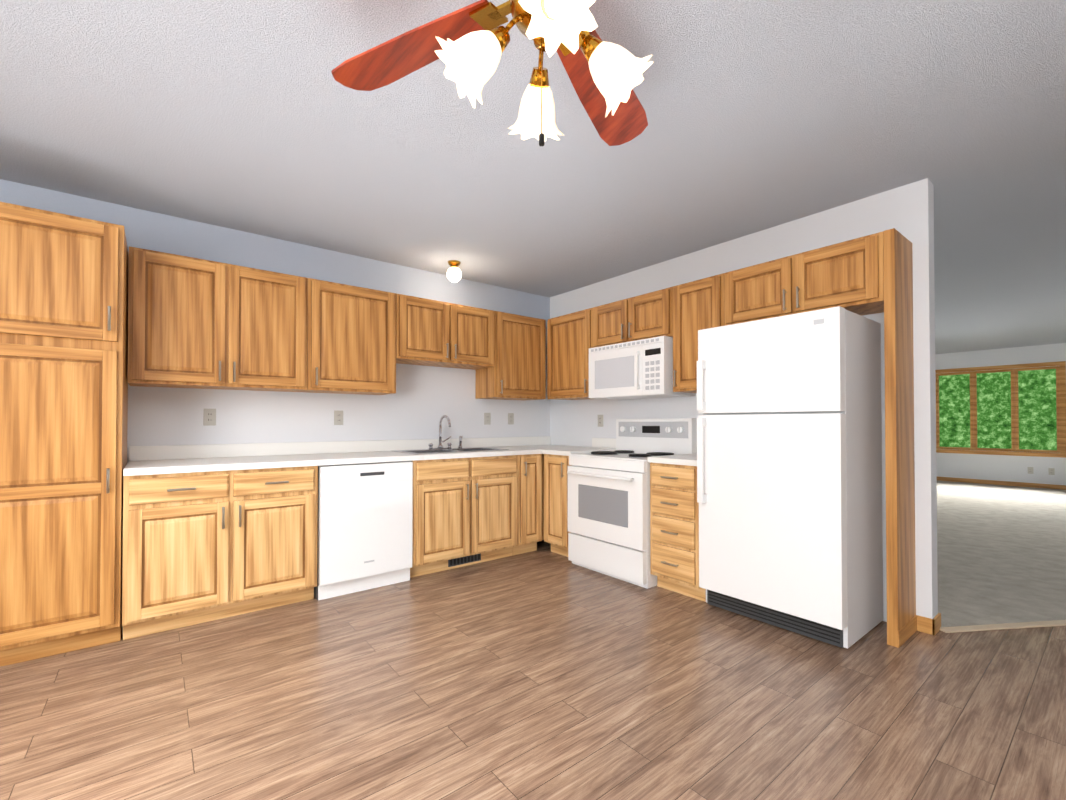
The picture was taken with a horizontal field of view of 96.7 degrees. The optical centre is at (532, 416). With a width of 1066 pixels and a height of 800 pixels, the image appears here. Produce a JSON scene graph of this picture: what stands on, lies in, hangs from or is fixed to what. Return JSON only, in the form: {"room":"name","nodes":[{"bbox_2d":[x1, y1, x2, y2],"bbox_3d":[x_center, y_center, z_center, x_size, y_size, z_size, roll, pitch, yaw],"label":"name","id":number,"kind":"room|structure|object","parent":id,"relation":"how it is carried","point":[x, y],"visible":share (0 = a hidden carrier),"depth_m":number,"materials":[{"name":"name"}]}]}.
{"room":"kitchen","nodes":[
{"label":"kitchen","id":0,"kind":"room"},
{"bbox_2d":[127,329,549,462],"bbox_3d":[0.816,-0.027,5.679,15.960,2.500,0.120,1,-1,-39],"label":"wall","id":1,"kind":"structure","parent":0,"point":[420,402],"depth_m":3.72,"materials":[{"name":"paint"}]},
{"bbox_2d":[203,409,215,425],"bbox_3d":[-2.186,0.003,3.204,0.070,0.114,0.008,1,-1,-39],"label":"electrical outlet","id":2,"kind":"object","parent":1,"relation":"attached to","point":[209,417],"visible":1,"depth_m":3.20,"materials":[{"name":"grey plastic"}]},
{"bbox_2d":[127,246,307,391],"bbox_3d":[-2.021,-0.579,3.100,0.948,0.780,0.380,1,-1,-39],"label":"upper cabinet","id":3,"kind":"object","parent":1,"relation":"attached to","point":[197,323],"visible":1,"depth_m":2.94,"materials":[{"name":"brown wood"}]},
{"bbox_2d":[0,179,549,328],"bbox_3d":[-1.617,-1.131,3.676,4.600,0.340,0.002,1,-1,-39],"label":"soffit band","id":4,"kind":"object","parent":1,"relation":"attached to","point":[150,230],"visible":0.67,"depth_m":3.44,"materials":[{"name":"paint"}]},
{"bbox_2d":[334,411,342,424],"bbox_3d":[-1.529,0.009,3.728,0.070,0.114,0.008,1,-1,-39],"label":"electrical outlet","id":5,"kind":"object","parent":1,"relation":"attached to","point":[338,417],"visible":1,"depth_m":3.72,"materials":[{"name":"grey plastic"}]},
{"bbox_2d":[299,278,395,394],"bbox_3d":[-1.399,-0.573,3.596,0.638,0.780,0.380,1,-1,-39],"label":"upper cabinet","id":6,"kind":"object","parent":1,"relation":"attached to","point":[351,339],"visible":1,"depth_m":3.46,"materials":[{"name":"brown wood"}]},
{"bbox_2d":[396,294,493,369],"bbox_3d":[-0.790,-0.704,4.083,0.916,0.505,0.380,1,-1,-39],"label":"upper cabinet","id":7,"kind":"object","parent":1,"relation":"attached to","point":[430,332],"visible":0.96,"depth_m":3.93,"materials":[{"name":"brown wood"}]},
{"bbox_2d":[484,413,490,424],"bbox_3d":[-0.442,0.019,4.594,0.070,0.114,0.008,1,-1,-39],"label":"electrical outlet","id":8,"kind":"object","parent":1,"relation":"attached to","point":[487,418],"visible":1,"depth_m":4.59,"materials":[{"name":"grey plastic"}]},
{"bbox_2d":[475,311,545,399],"bbox_3d":[-0.195,-0.561,4.555,0.602,0.780,0.380,1,-1,-39],"label":"upper cabinet","id":9,"kind":"object","parent":1,"relation":"attached to","point":[517,371],"visible":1,"depth_m":4.41,"materials":[{"name":"brown wood"}]},
{"bbox_2d":[508,413,513,423],"bbox_3d":[-0.223,0.022,4.768,0.070,0.114,0.008,1,-1,-39],"label":"electrical outlet","id":10,"kind":"object","parent":1,"relation":"attached to","point":[510,418],"visible":1,"depth_m":4.77,"materials":[{"name":"grey plastic"}]},
{"bbox_2d":[0,540,1065,799],"bbox_3d":[3.035,1.239,2.880,15.960,0.100,7.240,1,-1,-39],"label":"floor","id":11,"kind":"structure","parent":0,"point":[542,672],"depth_m":1.93,"materials":[{"name":"brown wood"}]},
{"bbox_2d":[0,202,128,666],"bbox_3d":[-2.639,0.093,2.414,0.848,2.180,0.670,1,-1,-39],"label":"pantry cabinet","id":12,"kind":"object","parent":11,"relation":"on","point":[63,360],"visible":0.9,"depth_m":2.31,"materials":[{"name":"brown wood"}]},
{"bbox_2d":[122,466,317,639],"bbox_3d":[-1.931,0.752,2.970,0.948,0.875,0.670,1,-1,-39],"label":"base cabinet","id":13,"kind":"object","parent":11,"relation":"on","point":[200,547],"visible":0.98,"depth_m":2.70,"materials":[{"name":"brown wood"}]},
{"bbox_2d":[314,461,412,599],"bbox_3d":[-1.312,0.760,3.479,0.638,0.872,0.646,1,-1,-39],"label":"dishwasher","id":14,"kind":"object","parent":11,"relation":"on","point":[365,528],"visible":0.92,"depth_m":3.21,"materials":[{"name":"white metal"}]},
{"bbox_2d":[410,455,517,577],"bbox_3d":[-0.678,0.764,3.969,0.953,0.875,0.670,1,-1,-39],"label":"base cabinet","id":15,"kind":"object","parent":11,"relation":"on","point":[463,507],"visible":0.9,"depth_m":3.69,"materials":[{"name":"brown wood"}]},
{"bbox_2d":[123,436,584,475],"bbox_3d":[-0.966,0.259,3.765,3.441,0.128,0.641,1,-1,-39],"label":"countertop","id":16,"kind":"structure","parent":15,"relation":"on","point":[154,460],"depth_m":3.32,"materials":[{"name":"white laminate"}]},
{"bbox_2d":[428,415,462,448],"bbox_3d":[-0.722,0.133,4.120,0.332,0.295,0.211,1,-1,-39],"label":"kitchen faucet","id":17,"kind":"object","parent":16,"relation":"on","point":[439,446],"visible":1,"depth_m":4.13,"materials":[{"name":"silver metal"}]},
{"bbox_2d":[391,447,508,461],"bbox_3d":[-0.692,0.364,3.993,0.855,0.167,0.480,1,-1,-39],"label":"double-bowl sink","id":18,"kind":"object","parent":16,"relation":"in","point":[451,450],"visible":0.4,"depth_m":4.01,"materials":[{"name":"silver metal"}]},
{"bbox_2d":[448,553,480,566],"bbox_3d":[-0.546,1.148,3.804,0.300,0.065,0.004,1,-1,-39],"label":"air vent","id":19,"kind":"object","parent":15,"relation":"attached to","point":[463,560],"visible":0.98,"depth_m":3.80,"materials":[{"name":"grey metal"}]},
{"bbox_2d":[512,454,543,554],"bbox_3d":[0.043,0.771,4.543,0.886,0.875,0.670,1,-1,-39],"label":"base cabinet","id":20,"kind":"object","parent":11,"relation":"on","point":[530,501],"visible":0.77,"depth_m":4.12,"materials":[{"name":"brown wood"}]},
{"bbox_2d":[544,454,571,556],"bbox_3d":[0.432,0.768,4.228,0.670,0.875,0.367,1,-1,-39],"label":"base cabinet","id":21,"kind":"object","parent":11,"relation":"on","point":[556,531],"visible":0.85,"depth_m":4.05,"materials":[{"name":"brown wood"}]},
{"bbox_2d":[567,418,696,588],"bbox_3d":[0.760,0.607,3.755,0.737,1.185,0.772,1,-1,-39],"label":"range","id":22,"kind":"object","parent":11,"relation":"on","point":[609,512],"visible":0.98,"depth_m":3.59,"materials":[{"name":"white metal"}]},
{"bbox_2d":[650,463,705,601],"bbox_3d":[1.152,0.757,3.324,0.670,0.875,0.376,1,-1,-39],"label":"base cabinet","id":23,"kind":"object","parent":11,"relation":"on","point":[674,535],"visible":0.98,"depth_m":3.12,"materials":[{"name":"brown wood"}]},
{"bbox_2d":[542,438,696,465],"bbox_3d":[0.806,0.259,3.787,0.641,0.128,1.530,1,-1,-39],"label":"countertop","id":24,"kind":"structure","parent":23,"relation":"on","point":[603,444],"depth_m":3.98,"materials":[{"name":"white laminate"}]},
{"bbox_2d":[697,306,882,647],"bbox_3d":[1.512,0.322,2.845,0.678,1.734,0.790,1,-1,-39],"label":"refrigerator","id":25,"kind":"object","parent":11,"relation":"on","point":[789,462],"visible":1,"depth_m":2.59,"materials":[{"name":"white metal"}]},
{"bbox_2d":[883,228,916,647],"bbox_3d":[1.985,0.105,2.558,0.331,2.160,0.052,1,-1,-39],"label":"end panel","id":26,"kind":"object","parent":11,"relation":"on","point":[899,455],"visible":1,"depth_m":2.48,"materials":[{"name":"brown wood"}]},
{"bbox_2d":[940,620,1065,632],"bbox_3d":[4.540,1.183,2.901,4.602,0.012,0.050,0,-1,-7],"label":"threshold strip","id":27,"kind":"object","parent":11,"relation":"on","point":[970,628],"depth_m":2.65,"materials":[{"name":"beige"}]},
{"bbox_2d":[0,0,1065,353],"bbox_3d":[3.035,-1.361,2.911,15.960,0.100,7.240,1,-1,-39],"label":"ceiling","id":28,"kind":"structure","parent":0,"point":[250,116],"depth_m":2.22,"materials":[{"name":"white paint"}]},
{"bbox_2d":[447,260,461,281],"bbox_3d":[-0.662,-1.214,3.979,0.124,0.166,0.124,1,-1,-39],"label":"light","id":29,"kind":"object","parent":28,"relation":"attached to","point":[454,274],"visible":1,"depth_m":3.94,"materials":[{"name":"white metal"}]},
{"bbox_2d":[331,0,652,145],"bbox_3d":[0.033,-1.003,1.218,1.122,0.654,1.122,0,-1,-17],"label":"ceiling fan","id":30,"kind":"object","parent":28,"relation":"hanging from","point":[468,44],"visible":1,"depth_m":1.30,"materials":[{"name":"gold metal"}]},
{"bbox_2d":[550,178,937,621],"bbox_3d":[1.225,-0.049,3.883,0.120,2.500,3.200,1,-1,-39],"label":"wall","id":31,"kind":"structure","parent":0,"point":[907,211],"depth_m":2.90,"materials":[{"name":"paint"}]},
{"bbox_2d":[547,308,592,399],"bbox_3d":[0.439,-0.562,4.468,0.380,0.780,0.610,1,-1,-39],"label":"upper cabinet","id":32,"kind":"object","parent":31,"relation":"attached to","point":[569,340],"visible":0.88,"depth_m":4.35,"materials":[{"name":"brown wood"}]},
{"bbox_2d":[598,415,602,426],"bbox_3d":[0.641,0.038,4.510,0.008,0.114,0.070,1,-1,-39],"label":"electrical outlet","id":33,"kind":"object","parent":31,"relation":"attached to","point":[600,420],"visible":1,"depth_m":4.51,"materials":[{"name":"grey plastic"}]},
{"bbox_2d":[593,287,672,347],"bbox_3d":[0.884,-0.776,3.911,0.380,0.365,0.816,1,-1,-39],"label":"upper cabinet","id":34,"kind":"object","parent":31,"relation":"attached to","point":[644,316],"visible":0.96,"depth_m":3.76,"materials":[{"name":"brown wood"}]},
{"bbox_2d":[589,336,694,399],"bbox_3d":[0.863,-0.374,3.889,0.436,0.430,0.775,1,-1,-39],"label":"microwave","id":35,"kind":"object","parent":34,"relation":"attached to","point":[640,369],"visible":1,"depth_m":3.71,"materials":[{"name":"white plastic"}]},
{"bbox_2d":[673,273,723,392],"bbox_3d":[1.266,-0.575,3.430,0.380,0.780,0.404,1,-1,-39],"label":"upper cabinet","id":36,"kind":"object","parent":31,"relation":"attached to","point":[698,305],"visible":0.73,"depth_m":3.36,"materials":[{"name":"brown wood"}]},
{"bbox_2d":[724,231,883,325],"bbox_3d":[1.671,-0.788,2.924,0.380,0.365,0.892,1,-1,-39],"label":"upper cabinet","id":37,"kind":"object","parent":31,"relation":"attached to","point":[848,275],"visible":0.92,"depth_m":2.75,"materials":[{"name":"brown wood"}]},
{"bbox_2d":[917,613,940,635],"bbox_3d":[1.229,1.158,3.864,0.144,0.085,3.212,1,-1,-39],"label":"baseboard","id":38,"kind":"structure","parent":31,"relation":"attached to","point":[928,625],"depth_m":2.60,"materials":[{"name":"brown wood"}]},
{"bbox_2d":[935,343,1065,484],"bbox_3d":[9.229,-0.002,7.830,0.120,2.500,7.000,1,-1,-39],"label":"wall","id":39,"kind":"structure","parent":0,"point":[1010,468],"depth_m":8.61,"materials":[{"name":"paint"}]},
{"bbox_2d":[935,361,1065,457],"bbox_3d":[8.469,-0.116,8.715,0.108,1.630,1.790,1,-1,-39],"label":"living room window","id":40,"kind":"structure","parent":39,"relation":"in","point":[1060,368],"depth_m":8.52,"materials":[{"name":"brown wood"}]},
{"bbox_2d":[937,476,1065,489],"bbox_3d":[9.177,1.203,7.774,0.012,0.090,7.000,1,-1,-39],"label":"baseboard","id":41,"kind":"structure","parent":39,"relation":"attached to","point":[1023,484],"depth_m":8.57,"materials":[{"name":"brown wood"}]},
{"bbox_2d":[1028,467,1032,473],"bbox_3d":[8.742,0.945,8.326,0.008,0.114,0.070,1,-1,-39],"label":"electrical outlet","id":42,"kind":"object","parent":39,"relation":"attached to","point":[1030,470],"visible":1,"depth_m":8.32,"materials":[{"name":"grey plastic"}]},
{"bbox_2d":[1048,468,1054,474],"bbox_3d":[8.898,0.942,8.130,0.008,0.114,0.070,1,-1,-39],"label":"electrical outlet","id":43,"kind":"object","parent":39,"relation":"attached to","point":[1051,471],"visible":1,"depth_m":8.13,"materials":[{"name":"grey plastic"}]},
{"bbox_2d":[937,480,1065,626],"bbox_3d":[5.811,1.208,5.092,8.620,0.014,7.000,1,-1,-39],"label":"floor","id":44,"kind":"structure","parent":0,"point":[1001,554],"depth_m":4.12,"materials":[{"name":"beige carpet"}]},
{"label":"outside","id":45,"kind":"structure","parent":0,"visible":0},
{"bbox_2d":[939,369,1056,449],"bbox_3d":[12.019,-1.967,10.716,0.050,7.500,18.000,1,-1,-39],"label":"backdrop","id":46,"kind":"structure","parent":45,"point":[949,424],"depth_m":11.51,"materials":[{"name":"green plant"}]}
]}

